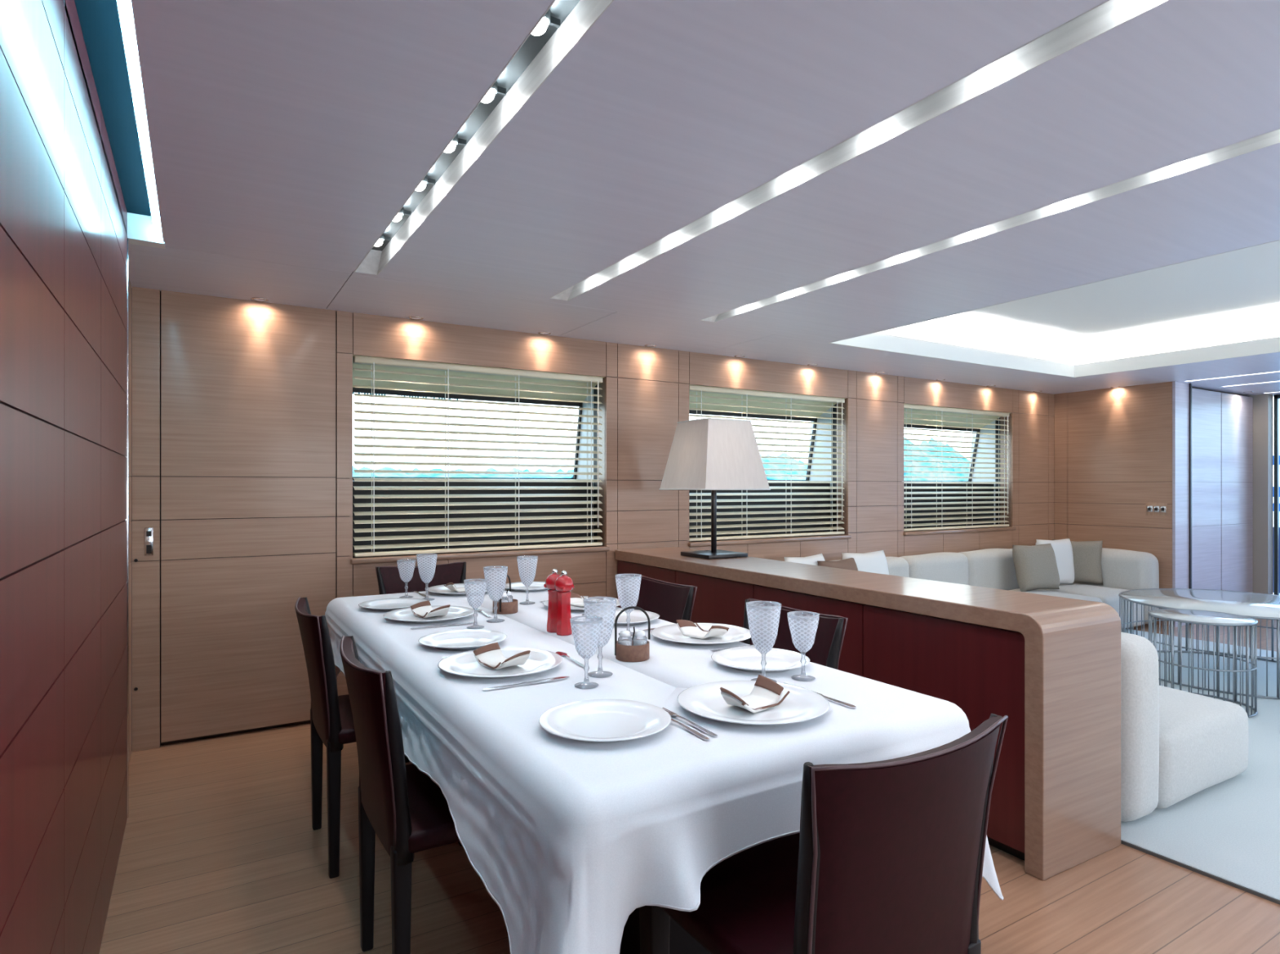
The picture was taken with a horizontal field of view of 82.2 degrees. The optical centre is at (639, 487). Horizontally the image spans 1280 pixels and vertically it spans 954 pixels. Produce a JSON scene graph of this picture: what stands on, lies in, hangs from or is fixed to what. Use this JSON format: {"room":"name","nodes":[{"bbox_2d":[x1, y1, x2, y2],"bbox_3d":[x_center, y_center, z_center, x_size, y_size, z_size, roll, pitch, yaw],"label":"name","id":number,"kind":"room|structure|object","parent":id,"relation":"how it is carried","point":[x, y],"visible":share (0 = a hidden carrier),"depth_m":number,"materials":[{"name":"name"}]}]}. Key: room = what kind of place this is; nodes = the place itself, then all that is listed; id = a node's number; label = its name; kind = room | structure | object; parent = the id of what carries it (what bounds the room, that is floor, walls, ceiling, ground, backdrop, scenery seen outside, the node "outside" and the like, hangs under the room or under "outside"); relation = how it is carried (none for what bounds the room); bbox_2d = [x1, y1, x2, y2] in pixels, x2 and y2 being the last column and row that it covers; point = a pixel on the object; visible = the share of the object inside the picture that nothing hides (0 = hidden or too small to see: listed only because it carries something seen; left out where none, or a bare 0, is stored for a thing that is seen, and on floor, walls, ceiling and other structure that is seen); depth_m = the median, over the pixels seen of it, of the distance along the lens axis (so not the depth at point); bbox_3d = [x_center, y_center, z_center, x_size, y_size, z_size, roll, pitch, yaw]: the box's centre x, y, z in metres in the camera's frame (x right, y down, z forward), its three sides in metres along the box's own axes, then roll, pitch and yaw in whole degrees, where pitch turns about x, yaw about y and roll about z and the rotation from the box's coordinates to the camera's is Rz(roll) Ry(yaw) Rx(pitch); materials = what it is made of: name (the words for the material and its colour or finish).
{"room":"yacht dining saloon","nodes":[
{"label":"yacht dining saloon","id":0,"kind":"room"},
{"bbox_2d":[0,0,131,953],"bbox_3d":[-0.781,0.105,0.819,0.054,2.240,6.010,0,0,-31],"label":"wall","id":1,"kind":"structure","parent":0,"point":[64,236],"depth_m":1.37,"materials":[{"name":"brown wood"}]},
{"bbox_2d":[74,0,151,216],"bbox_3d":[-0.508,-0.983,0.534,0.116,0.085,5.240,0,0,-31],"label":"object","id":2,"kind":"structure","parent":1,"relation":"attached to","point":[100,20],"depth_m":1.88,"materials":[{"name":"teal"}]},
{"bbox_2d":[125,237,128,817],"bbox_3d":[-1.911,0.150,2.711,0.034,2.150,0.018,0,0,-31],"label":"trim","id":3,"kind":"structure","parent":1,"relation":"attached to","point":[127,332],"depth_m":2.71,"materials":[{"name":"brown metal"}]},
{"bbox_2d":[127,212,164,248],"bbox_3d":[-1.865,-0.970,2.771,0.116,0.100,0.072,0,0,-31],"label":"trim","id":4,"kind":"structure","parent":1,"relation":"attached to","point":[140,231],"depth_m":2.74,"materials":[{"name":"white"}]},
{"bbox_2d":[128,286,1054,752],"bbox_3d":[0.800,0.100,5.326,7.790,2.250,0.060,0,0,-31],"label":"wall","id":5,"kind":"structure","parent":0,"point":[646,388],"depth_m":4.78,"materials":[{"name":"brown wood"}]},
{"bbox_2d":[133,290,335,742],"bbox_3d":[-1.972,0.137,3.623,0.872,2.130,0.052,0,0,-31],"label":"door","id":6,"kind":"structure","parent":5,"relation":"in","point":[248,387],"depth_m":3.62,"materials":[{"name":"brown wood"}]},
{"bbox_2d":[349,355,609,564],"bbox_3d":[-1.019,-0.075,4.529,2.327,1.800,0.638,0,0,-31],"label":"window","id":7,"kind":"structure","parent":5,"relation":"in","point":[477,554],"depth_m":4.47,"materials":[{"name":"brown wood"}]},
{"bbox_2d":[353,355,602,556],"bbox_3d":[-0.888,-0.163,4.308,1.497,1.072,0.067,0,0,-31],"label":"blind","id":8,"kind":"object","parent":7,"relation":"attached to","point":[357,359],"visible":1,"depth_m":4.26,"materials":[{"name":"beige"}]},
{"bbox_2d":[686,384,851,546],"bbox_3d":[0.842,-0.075,5.657,2.330,1.800,0.638,0,0,-31],"label":"window","id":9,"kind":"structure","parent":5,"relation":"in","point":[809,538],"depth_m":5.70,"materials":[{"name":"brown wood"}]},
{"bbox_2d":[688,385,844,541],"bbox_3d":[0.971,-0.163,5.435,1.497,1.072,0.067,0,0,-31],"label":"blind","id":10,"kind":"object","parent":9,"relation":"attached to","point":[691,388],"visible":0.8,"depth_m":5.47,"materials":[{"name":"beige"}]},
{"bbox_2d":[901,403,1015,535],"bbox_3d":[2.722,-0.075,6.797,2.338,1.800,0.638,0,0,-31],"label":"window","id":11,"kind":"structure","parent":5,"relation":"in","point":[908,415],"depth_m":6.87,"materials":[{"name":"brown wood"}]},
{"bbox_2d":[903,404,1009,531],"bbox_3d":[2.848,-0.163,6.573,1.497,1.072,0.067,0,0,-31],"label":"blind","id":12,"kind":"object","parent":11,"relation":"attached to","point":[911,407],"visible":0.91,"depth_m":6.53,"materials":[{"name":"beige"}]},
{"bbox_2d":[63,0,1279,396],"bbox_3d":[3.296,-0.995,3.244,9.900,0.140,6.130,0,0,-31],"label":"ceiling","id":13,"kind":"structure","parent":0,"point":[286,137],"depth_m":2.06,"materials":[{"name":"paint"}]},
{"bbox_2d":[116,0,162,241],"bbox_3d":[-0.476,-0.930,0.559,0.022,0.010,5.150,0,0,-31],"label":"led strip","id":14,"kind":"object","parent":13,"relation":"attached to","point":[125,9],"visible":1,"depth_m":1.76,"materials":[{"name":"white"}]},
{"bbox_2d":[354,0,613,275],"bbox_3d":[-0.387,-0.966,1.856,0.098,0.084,3.084,0,0,-31],"label":"channel","id":15,"kind":"object","parent":13,"relation":"attached to","point":[536,57],"visible":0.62,"depth_m":1.90,"materials":[{"name":"grey"}]},
{"bbox_2d":[480,80,506,102],"bbox_3d":[-0.372,-0.976,1.818,0.084,0.048,0.060,0,0,-31],"label":"spotlight","id":16,"kind":"object","parent":15,"relation":"attached to","point":[495,89],"visible":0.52,"depth_m":1.81,"materials":[{"name":"grey metal"}]},
{"bbox_2d":[531,8,560,35],"bbox_3d":[-0.208,-0.976,1.546,0.084,0.048,0.060,0,0,-31],"label":"spotlight","id":17,"kind":"object","parent":15,"relation":"attached to","point":[547,20],"visible":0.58,"depth_m":1.54,"materials":[{"name":"grey metal"}]},
{"bbox_2d":[550,0,1168,301],"bbox_3d":[0.391,-0.966,2.310,0.100,0.084,3.054,0,0,-31],"label":"channel","id":18,"kind":"object","parent":13,"relation":"attached to","point":[1108,15],"visible":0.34,"depth_m":1.89,"materials":[{"name":"grey"}]},
{"bbox_2d":[702,128,1279,322],"bbox_3d":[1.168,-0.966,2.782,0.098,0.084,3.054,0,0,-31],"label":"channel","id":19,"kind":"object","parent":13,"relation":"attached to","point":[1271,138],"visible":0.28,"depth_m":2.51,"materials":[{"name":"grey"}]},
{"bbox_2d":[828,240,1279,377],"bbox_3d":[3.628,-1.079,3.486,3.160,0.311,4.880,0,0,-31],"label":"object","id":20,"kind":"structure","parent":13,"relation":"attached to","point":[1224,305],"depth_m":5.23,"materials":[{"name":"white"}]},
{"bbox_2d":[98,618,1279,953],"bbox_3d":[3.096,1.255,3.573,9.900,0.060,6.900,0,0,-31],"label":"floor","id":21,"kind":"structure","parent":0,"point":[221,852],"depth_m":2.24,"materials":[{"name":"brown wood"}]},
{"bbox_2d":[294,597,462,879],"bbox_3d":[-0.910,0.810,2.559,0.525,0.829,0.460,0,0,-31],"label":"dining chair","id":22,"kind":"object","parent":21,"relation":"on","point":[331,721],"visible":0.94,"depth_m":2.30,"materials":[{"name":"black leather"}]},
{"bbox_2d":[339,635,459,953],"bbox_3d":[-0.475,0.810,1.875,0.525,0.829,0.460,0,0,-31],"label":"dining chair","id":23,"kind":"object","parent":21,"relation":"on","point":[409,814],"visible":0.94,"depth_m":1.64,"materials":[{"name":"black leather"}]},
{"bbox_2d":[375,561,466,763],"bbox_3d":[-1.002,0.810,3.572,0.460,0.829,0.525,0,0,-31],"label":"dining chair","id":24,"kind":"object","parent":21,"relation":"on","point":[389,581],"visible":0.25,"depth_m":3.75,"materials":[{"name":"black leather"}]},
{"bbox_2d":[631,575,697,623],"bbox_3d":[-0.090,0.810,2.986,0.525,0.829,0.460,0,0,-31],"label":"dining chair","id":25,"kind":"object","parent":21,"relation":"on","point":[673,602],"visible":0.28,"depth_m":3.08,"materials":[{"name":"black leather"}]},
{"bbox_2d":[619,907,711,953],"bbox_3d":[-0.307,0.852,2.378,0.886,0.746,2.311,0,0,-31],"label":"dining table","id":26,"kind":"object","parent":21,"relation":"on","point":[681,942],"visible":0.03,"depth_m":1.72,"materials":[{"name":"brown wood"}]},
{"bbox_2d":[324,588,1004,953],"bbox_3d":[-0.334,0.761,2.273,1.247,0.574,2.632,0,0,-31],"label":"tablecloth","id":27,"kind":"object","parent":26,"relation":"on","point":[568,838],"visible":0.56,"depth_m":1.35,"materials":[{"name":"fabric"}]},
{"bbox_2d":[358,598,426,611],"bbox_3d":[-0.966,0.464,2.876,0.260,0.018,0.260,0,0,-31],"label":"plate","id":28,"kind":"object","parent":27,"relation":"on","point":[387,604],"visible":0.84,"depth_m":2.92,"materials":[{"name":"white"}]},
{"bbox_2d":[396,559,415,598],"bbox_3d":[-1.000,0.393,3.139,0.078,0.160,0.078,0,0,-31],"label":"goblet","id":29,"kind":"object","parent":27,"relation":"on","point":[403,575],"visible":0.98,"depth_m":3.13,"materials":[{"name":"clear glass"}]},
{"bbox_2d":[396,561,415,582],"bbox_3d":[-1.000,0.363,3.139,0.077,0.085,0.077,0,0,-31],"label":"bowl","id":30,"kind":"object","parent":29,"relation":"on","point":[403,575],"depth_m":3.13,"materials":[{"name":"clear glass"}]},
{"bbox_2d":[416,553,437,600],"bbox_3d":[-0.893,0.378,3.072,0.085,0.190,0.085,0,0,-31],"label":"water goblet","id":31,"kind":"object","parent":27,"relation":"on","point":[422,574],"visible":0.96,"depth_m":3.06,"materials":[{"name":"clear glass"}]},
{"bbox_2d":[416,555,437,582],"bbox_3d":[-0.893,0.346,3.072,0.084,0.110,0.084,0,0,-31],"label":"bowl","id":32,"kind":"object","parent":31,"relation":"on","point":[422,574],"depth_m":3.06,"materials":[{"name":"clear glass"}]},
{"bbox_2d":[383,605,475,623],"bbox_3d":[-0.759,0.464,2.651,0.320,0.018,0.320,0,0,-31],"label":"dinner plate","id":33,"kind":"object","parent":27,"relation":"on","point":[405,615],"visible":0.84,"depth_m":2.65,"materials":[{"name":"white"}]},
{"bbox_2d":[410,600,450,617],"bbox_3d":[-0.759,0.443,2.650,0.092,0.045,0.147,0,0,-38],"label":"napkin","id":34,"kind":"object","parent":33,"relation":"on","point":[424,609],"visible":1,"depth_m":2.65,"materials":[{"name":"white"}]},
{"bbox_2d":[426,583,496,595],"bbox_3d":[-0.796,0.464,3.300,0.320,0.018,0.320,0,0,-31],"label":"dinner plate","id":35,"kind":"object","parent":27,"relation":"on","point":[441,589],"visible":0.52,"depth_m":3.29,"materials":[{"name":"white"}]},
{"bbox_2d":[417,629,506,650],"bbox_3d":[-0.532,0.464,2.209,0.260,0.018,0.260,0,0,-31],"label":"plate","id":36,"kind":"object","parent":27,"relation":"on","point":[467,639],"visible":0.99,"depth_m":2.24,"materials":[{"name":"white"}]},
{"bbox_2d":[463,578,487,629],"bbox_3d":[-0.553,0.393,2.465,0.078,0.160,0.078,0,0,-31],"label":"goblet","id":37,"kind":"object","parent":27,"relation":"on","point":[466,582],"visible":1,"depth_m":2.45,"materials":[{"name":"clear glass"}]},
{"bbox_2d":[463,581,487,608],"bbox_3d":[-0.553,0.363,2.465,0.077,0.085,0.077,0,0,-31],"label":"bowl","id":38,"kind":"object","parent":37,"relation":"on","point":[483,584],"depth_m":2.45,"materials":[{"name":"clear glass"}]},
{"bbox_2d":[483,565,507,622],"bbox_3d":[-0.509,0.378,2.586,0.085,0.190,0.085,0,0,-31],"label":"water goblet","id":39,"kind":"object","parent":27,"relation":"on","point":[486,569],"visible":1,"depth_m":2.57,"materials":[{"name":"clear glass"}]},
{"bbox_2d":[483,568,507,600],"bbox_3d":[-0.509,0.346,2.586,0.084,0.110,0.084,0,0,-31],"label":"bowl","id":40,"kind":"object","parent":39,"relation":"on","point":[502,588],"depth_m":2.57,"materials":[{"name":"clear glass"}]},
{"bbox_2d":[438,647,562,678],"bbox_3d":[-0.363,0.464,1.918,0.320,0.018,0.320,0,0,-31],"label":"dinner plate","id":41,"kind":"object","parent":27,"relation":"on","point":[464,664],"visible":0.74,"depth_m":1.91,"materials":[{"name":"white"}]},
{"bbox_2d":[473,642,530,669],"bbox_3d":[-0.363,0.443,1.918,0.092,0.045,0.147,0,0,-38],"label":"napkin","id":42,"kind":"object","parent":41,"relation":"on","point":[491,655],"visible":1,"depth_m":1.93,"materials":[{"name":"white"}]},
{"bbox_2d":[493,574,518,614],"bbox_3d":[-0.508,0.401,2.767,0.094,0.143,0.100,0,0,13],"label":"basket","id":43,"kind":"object","parent":27,"relation":"on","point":[506,606],"visible":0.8,"depth_m":2.73,"materials":[{"name":"brown"}]},
{"bbox_2d":[501,581,547,591],"bbox_3d":[-0.510,0.464,3.398,0.260,0.018,0.260,0,0,-31],"label":"plate","id":44,"kind":"object","parent":27,"relation":"on","point":[535,586],"visible":0.7,"depth_m":3.43,"materials":[{"name":"white"}]},
{"bbox_2d":[482,676,569,691],"bbox_3d":[-0.270,0.470,1.757,0.222,0.004,0.020,0,0,-31],"label":"knife","id":45,"kind":"object","parent":27,"relation":"on","point":[547,680],"visible":1,"depth_m":1.76,"materials":[{"name":"silver metal"}]},
{"bbox_2d":[516,555,537,604],"bbox_3d":[-0.458,0.378,2.979,0.085,0.190,0.085,0,0,-31],"label":"water goblet","id":46,"kind":"object","parent":27,"relation":"on","point":[535,558],"visible":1,"depth_m":2.96,"materials":[{"name":"clear glass"}]},
{"bbox_2d":[516,558,537,586],"bbox_3d":[-0.458,0.346,2.979,0.084,0.110,0.084,0,0,-31],"label":"bowl","id":47,"kind":"object","parent":46,"relation":"on","point":[520,566],"depth_m":2.96,"materials":[{"name":"clear glass"}]},
{"bbox_2d":[543,568,560,632],"bbox_3d":[-0.278,0.371,2.403,0.064,0.204,0.066,0,0,24],"label":"pepper mill","id":48,"kind":"object","parent":27,"relation":"on","point":[550,580],"visible":0.62,"depth_m":2.38,"materials":[{"name":"red paint"}]},
{"bbox_2d":[554,570,574,635],"bbox_3d":[-0.242,0.371,2.356,0.066,0.204,0.064,0,0,-31],"label":"pepper mill","id":49,"kind":"object","parent":27,"relation":"on","point":[563,584],"visible":0.98,"depth_m":2.33,"materials":[{"name":"red paint"}]},
{"bbox_2d":[542,595,623,611],"bbox_3d":[-0.222,0.464,2.894,0.320,0.018,0.320,0,0,-31],"label":"dinner plate","id":50,"kind":"object","parent":27,"relation":"on","point":[573,608],"visible":0.32,"depth_m":2.87,"materials":[{"name":"white"}]},
{"bbox_2d":[570,592,603,607],"bbox_3d":[-0.222,0.443,2.894,0.092,0.045,0.147,0,0,-38],"label":"napkin","id":51,"kind":"object","parent":50,"relation":"on","point":[576,600],"visible":0.52,"depth_m":2.90,"materials":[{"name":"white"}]},
{"bbox_2d":[569,616,602,688],"bbox_3d":[-0.127,0.393,1.744,0.078,0.160,0.078,0,0,-31],"label":"goblet","id":52,"kind":"object","parent":27,"relation":"on","point":[597,623],"visible":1,"depth_m":1.73,"materials":[{"name":"clear glass"}]},
{"bbox_2d":[570,619,602,658],"bbox_3d":[-0.127,0.363,1.744,0.077,0.085,0.077,0,0,-31],"label":"bowl","id":53,"kind":"object","parent":52,"relation":"on","point":[597,623],"depth_m":1.72,"materials":[{"name":"clear glass"}]},
{"bbox_2d":[583,596,617,677],"bbox_3d":[-0.100,0.378,1.848,0.085,0.190,0.085,0,0,-31],"label":"water goblet","id":54,"kind":"object","parent":27,"relation":"on","point":[612,602],"visible":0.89,"depth_m":1.83,"materials":[{"name":"clear glass"}]},
{"bbox_2d":[583,600,616,646],"bbox_3d":[-0.100,0.346,1.848,0.084,0.110,0.084,0,0,-31],"label":"bowl","id":55,"kind":"object","parent":54,"relation":"on","point":[612,603],"depth_m":1.83,"materials":[{"name":"clear glass"}]},
{"bbox_2d":[538,698,671,742],"bbox_3d":[-0.068,0.464,1.444,0.260,0.018,0.260,0,0,-31],"label":"plate","id":56,"kind":"object","parent":27,"relation":"on","point":[603,720],"visible":1,"depth_m":1.46,"materials":[{"name":"white"}]},
{"bbox_2d":[590,609,659,625],"bbox_3d":[-0.061,0.464,2.588,0.260,0.018,0.260,0,0,-31],"label":"plate","id":57,"kind":"object","parent":27,"relation":"on","point":[637,617],"visible":0.62,"depth_m":2.62,"materials":[{"name":"white"}]},
{"bbox_2d":[615,573,641,636],"bbox_3d":[-0.037,0.378,2.351,0.085,0.190,0.085,0,0,-31],"label":"water goblet","id":58,"kind":"object","parent":27,"relation":"on","point":[637,579],"visible":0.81,"depth_m":2.33,"materials":[{"name":"clear glass"}]},
{"bbox_2d":[615,576,641,612],"bbox_3d":[-0.037,0.346,2.351,0.084,0.110,0.084,0,0,-31],"label":"bowl","id":59,"kind":"object","parent":58,"relation":"on","point":[637,579],"depth_m":2.33,"materials":[{"name":"clear glass"}]},
{"bbox_2d":[614,606,650,662],"bbox_3d":[-0.021,0.401,2.025,0.094,0.143,0.094,0,0,-40],"label":"basket","id":60,"kind":"object","parent":27,"relation":"on","point":[633,649],"visible":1,"depth_m":2.01,"materials":[{"name":"brown leather"}]},
{"bbox_2d":[617,630,632,645],"bbox_3d":[-0.041,0.431,2.021,0.040,0.073,0.040,0,0,-31],"label":"salt shaker","id":61,"kind":"object","parent":60,"relation":"on","point":[624,633],"depth_m":2.01,"materials":[{"name":"white"}]},
{"bbox_2d":[632,629,647,645],"bbox_3d":[0.000,0.431,2.029,0.040,0.073,0.040,0,0,-31],"label":"glass jar","id":62,"kind":"object","parent":60,"relation":"on","point":[639,633],"depth_m":2.02,"materials":[{"name":"white"}]},
{"bbox_2d":[651,622,751,645],"bbox_3d":[0.195,0.464,2.293,0.320,0.018,0.320,0,0,-31],"label":"dinner plate","id":63,"kind":"object","parent":27,"relation":"on","point":[671,633],"visible":0.71,"depth_m":2.29,"materials":[{"name":"white"}]},
{"bbox_2d":[675,619,728,639],"bbox_3d":[0.195,0.443,2.293,0.092,0.045,0.147,0,0,-38],"label":"napkin","id":64,"kind":"object","parent":63,"relation":"on","point":[688,628],"visible":1,"depth_m":2.29,"materials":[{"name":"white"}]},
{"bbox_2d":[677,680,829,724],"bbox_3d":[0.240,0.464,1.566,0.320,0.018,0.320,0,0,-31],"label":"dinner plate","id":65,"kind":"object","parent":27,"relation":"on","point":[706,700],"visible":0.73,"depth_m":1.55,"materials":[{"name":"white"}]},
{"bbox_2d":[720,675,790,713],"bbox_3d":[0.240,0.443,1.566,0.147,0.045,0.092,0,0,-38],"label":"napkin","id":66,"kind":"object","parent":65,"relation":"on","point":[766,694],"visible":1,"depth_m":1.57,"materials":[{"name":"white"}]},
{"bbox_2d":[711,647,810,673],"bbox_3d":[0.320,0.464,1.951,0.260,0.018,0.260,0,0,-31],"label":"plate","id":67,"kind":"object","parent":27,"relation":"on","point":[742,659],"visible":0.94,"depth_m":1.97,"materials":[{"name":"white"}]},
{"bbox_2d":[746,600,781,682],"bbox_3d":[0.300,0.378,1.778,0.085,0.190,0.085,0,0,-31],"label":"water goblet","id":68,"kind":"object","parent":27,"relation":"on","point":[750,607],"visible":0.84,"depth_m":1.76,"materials":[{"name":"clear glass"}]},
{"bbox_2d":[746,604,781,653],"bbox_3d":[0.300,0.346,1.778,0.084,0.110,0.084,0,0,-31],"label":"bowl","id":69,"kind":"object","parent":68,"relation":"on","point":[750,608],"depth_m":1.76,"materials":[{"name":"clear glass"}]},
{"bbox_2d":[786,611,819,681],"bbox_3d":[0.403,0.393,1.812,0.078,0.160,0.078,0,0,-31],"label":"goblet","id":70,"kind":"object","parent":27,"relation":"on","point":[791,617],"visible":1,"depth_m":1.80,"materials":[{"name":"clear glass"}]},
{"bbox_2d":[787,614,818,652],"bbox_3d":[0.403,0.363,1.812,0.077,0.085,0.077,0,0,-31],"label":"bowl","id":71,"kind":"object","parent":70,"relation":"on","point":[791,618],"depth_m":1.79,"materials":[{"name":"clear glass"}]},
{"bbox_2d":[742,598,848,670],"bbox_3d":[0.312,0.810,2.294,0.525,0.829,0.460,0,0,-31],"label":"dining chair","id":72,"kind":"object","parent":21,"relation":"on","point":[825,651],"visible":0.17,"depth_m":2.31,"materials":[{"name":"black leather"}]},
{"bbox_2d":[639,713,1008,953],"bbox_3d":[0.320,0.810,1.347,0.460,0.829,0.525,0,0,-31],"label":"dining chair","id":73,"kind":"object","parent":21,"relation":"on","point":[886,856],"visible":0.93,"depth_m":1.16,"materials":[{"name":"leather"}]},
{"bbox_2d":[614,546,1120,880],"bbox_3d":[0.743,0.814,3.599,0.457,0.822,2.800,0,0,-30],"label":"sideboard","id":74,"kind":"object","parent":21,"relation":"on","point":[1051,665],"visible":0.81,"depth_m":2.47,"materials":[{"name":"brown wood"}]},
{"bbox_2d":[658,417,770,559],"bbox_3d":[0.429,0.009,4.260,0.465,0.785,0.465,0,0,-31],"label":"table lamp","id":75,"kind":"object","parent":74,"relation":"on","point":[713,455],"visible":1,"depth_m":4.12,"materials":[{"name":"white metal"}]},
{"bbox_2d":[1120,628,1279,905],"bbox_3d":[3.370,1.218,3.622,4.082,0.014,5.500,0,0,-31],"label":"rug","id":76,"kind":"object","parent":21,"relation":"on","point":[1227,832],"visible":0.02,"depth_m":2.71,"materials":[{"name":"grey carpet"}]},
{"bbox_2d":[834,547,1248,822],"bbox_3d":[2.928,0.871,4.903,4.504,0.679,2.785,0,0,-31],"label":"sectional sofa","id":77,"kind":"object","parent":76,"relation":"on","point":[1176,745],"visible":0.16,"depth_m":2.88,"materials":[{"name":"beige fabric"}]},
{"bbox_2d":[784,553,824,565],"bbox_3d":[1.161,0.680,5.056,0.420,0.412,0.177,0,0,-40],"label":"cushion","id":78,"kind":"object","parent":77,"relation":"on","point":[811,560],"visible":0.11,"depth_m":5.04,"materials":[{"name":"white fabric"}]},
{"bbox_2d":[817,558,857,570],"bbox_3d":[1.406,0.697,5.118,0.400,0.378,0.168,0,0,-37],"label":"cushion","id":79,"kind":"object","parent":77,"relation":"on","point":[850,563],"visible":0.2,"depth_m":5.12,"materials":[{"name":"brown fabric"}]},
{"bbox_2d":[841,550,888,574],"bbox_3d":[1.662,0.680,5.360,0.440,0.412,0.177,0,0,-31],"label":"cushion","id":80,"kind":"object","parent":77,"relation":"on","point":[876,562],"visible":0.32,"depth_m":5.33,"materials":[{"name":"white fabric"}]},
{"bbox_2d":[1012,543,1059,591],"bbox_3d":[3.404,0.690,6.300,0.460,0.390,0.188,0,0,-23],"label":"cushion","id":81,"kind":"object","parent":77,"relation":"on","point":[1036,568],"visible":0.99,"depth_m":6.22,"materials":[{"name":"fabric"}]},
{"bbox_2d":[1035,538,1074,585],"bbox_3d":[3.729,0.677,6.588,0.400,0.418,0.156,0,0,-20],"label":"cushion","id":82,"kind":"object","parent":77,"relation":"on","point":[1063,550],"visible":0.52,"depth_m":6.54,"materials":[{"name":"white fabric"}]},
{"bbox_2d":[1009,588,1102,602],"bbox_3d":[3.173,1.040,6.008,1.074,0.336,0.714,0,0,-31],"label":"seat cushion","id":83,"kind":"object","parent":77,"relation":"on","point":[1053,593],"depth_m":6.07,"materials":[{"name":"beige fabric"}]},
{"bbox_2d":[1052,539,1103,585],"bbox_3d":[4.014,0.687,6.728,0.400,0.397,0.140,0,0,26],"label":"cushion","id":84,"kind":"object","parent":77,"relation":"on","point":[1086,555],"visible":0.6,"depth_m":6.65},
{"bbox_2d":[1040,583,1143,628],"bbox_3d":[3.910,1.041,6.455,0.699,0.335,0.714,0,0,-31],"label":"seat cushion","id":85,"kind":"object","parent":77,"relation":"on","point":[1108,593],"depth_m":6.27,"materials":[{"name":"beige fabric"}]},
{"bbox_2d":[1155,685,1248,808],"bbox_3d":[2.005,1.045,3.285,0.780,0.327,0.975,0,0,-31],"label":"seat cushion","id":86,"kind":"object","parent":77,"relation":"on","point":[1203,740],"depth_m":2.86,"materials":[{"name":"beige fabric"}]},
{"bbox_2d":[1118,588,1279,699],"bbox_3d":[3.853,0.978,4.756,1.254,0.466,1.254,0,0,-31],"label":"coffee table","id":87,"kind":"object","parent":76,"relation":"on","point":[1251,605],"visible":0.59,"depth_m":4.75,"materials":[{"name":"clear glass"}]},
{"bbox_2d":[1147,608,1257,717],"bbox_3d":[3.112,0.963,4.068,0.484,0.496,0.484,0,0,-31],"label":"coffee table","id":88,"kind":"object","parent":76,"relation":"on","point":[1197,617],"visible":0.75,"depth_m":4.01,"materials":[{"name":"silver glass"}]},
{"bbox_2d":[1191,388,1253,592],"bbox_3d":[5.531,0.160,7.022,1.500,2.130,0.036,0,0,-31],"label":"door","id":89,"kind":"structure","parent":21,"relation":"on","point":[1222,424],"depth_m":7.03,"materials":[{"name":"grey wood"}]},
{"bbox_2d":[1273,394,1279,595],"bbox_3d":[7.659,0.145,5.286,0.040,2.160,4.900,0,0,-31],"label":"door","id":90,"kind":"structure","parent":21,"relation":"on","point":[1276,397],"depth_m":7.36,"materials":[{"name":"grey metal"}]},
{"bbox_2d":[1053,381,1172,626],"bbox_3d":[4.411,0.100,6.902,0.060,2.250,1.090,0,0,-31],"label":"wall","id":91,"kind":"structure","parent":0,"point":[1113,446],"depth_m":6.81,"materials":[{"name":"brown wood"}]},
{"bbox_2d":[1146,502,1167,515],"bbox_3d":[4.595,0.198,6.528,0.011,0.115,0.170,0,0,-31],"label":"light switch","id":92,"kind":"object","parent":91,"relation":"attached to","point":[1152,508],"visible":1,"depth_m":6.52,"materials":[{"name":"grey metal"}]},
{"bbox_2d":[1172,381,1189,627],"bbox_3d":[4.781,0.145,6.480,0.264,2.160,0.022,0,0,-31],"label":"trim","id":93,"kind":"structure","parent":91,"relation":"attached to","point":[1180,390],"depth_m":6.46,"materials":[{"name":"white"}]},
{"bbox_2d":[1191,387,1249,396],"bbox_3d":[5.552,0.145,7.084,1.660,2.160,0.040,0,0,-31],"label":"wall","id":94,"kind":"structure","parent":0,"point":[1192,388],"depth_m":7.11,"materials":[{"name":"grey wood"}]},
{"bbox_2d":[1189,382,1191,624],"bbox_3d":[4.891,0.147,6.573,0.024,2.155,0.090,0,0,-31],"label":"trim","id":95,"kind":"structure","parent":94,"relation":"attached to","point":[1190,384],"depth_m":6.54,"materials":[{"name":"brown metal"}]},
{"bbox_2d":[1249,394,1272,594],"bbox_3d":[6.265,0.145,7.394,0.120,2.160,0.150,0,0,-31],"label":"trim","id":96,"kind":"structure","parent":94,"relation":"attached to","point":[1262,404],"depth_m":7.34,"materials":[{"name":"grey"}]},
{"label":"outside","id":97,"kind":"structure","parent":0,"visible":0},
{"bbox_2d":[1272,497,1279,595],"bbox_3d":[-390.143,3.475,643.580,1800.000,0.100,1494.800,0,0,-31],"label":"sea","id":98,"kind":"structure","parent":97,"point":[1273,497],"depth_m":83.58,"materials":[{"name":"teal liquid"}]},
{"bbox_2d":[352,466,573,478],"bbox_3d":[-117.833,-4.559,454.797,390.000,15.969,60.000,0,0,-31],"label":"shore","id":99,"kind":"structure","parent":98,"relation":"on","point":[354,474],"depth_m":446.05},
{"bbox_2d":[571,437,969,480],"bbox_3d":[198.779,-15.625,506.402,535.000,38.100,60.000,0,0,-31],"label":"shore","id":100,"kind":"structure","parent":98,"relation":"on","point":[934,443],"depth_m":474.99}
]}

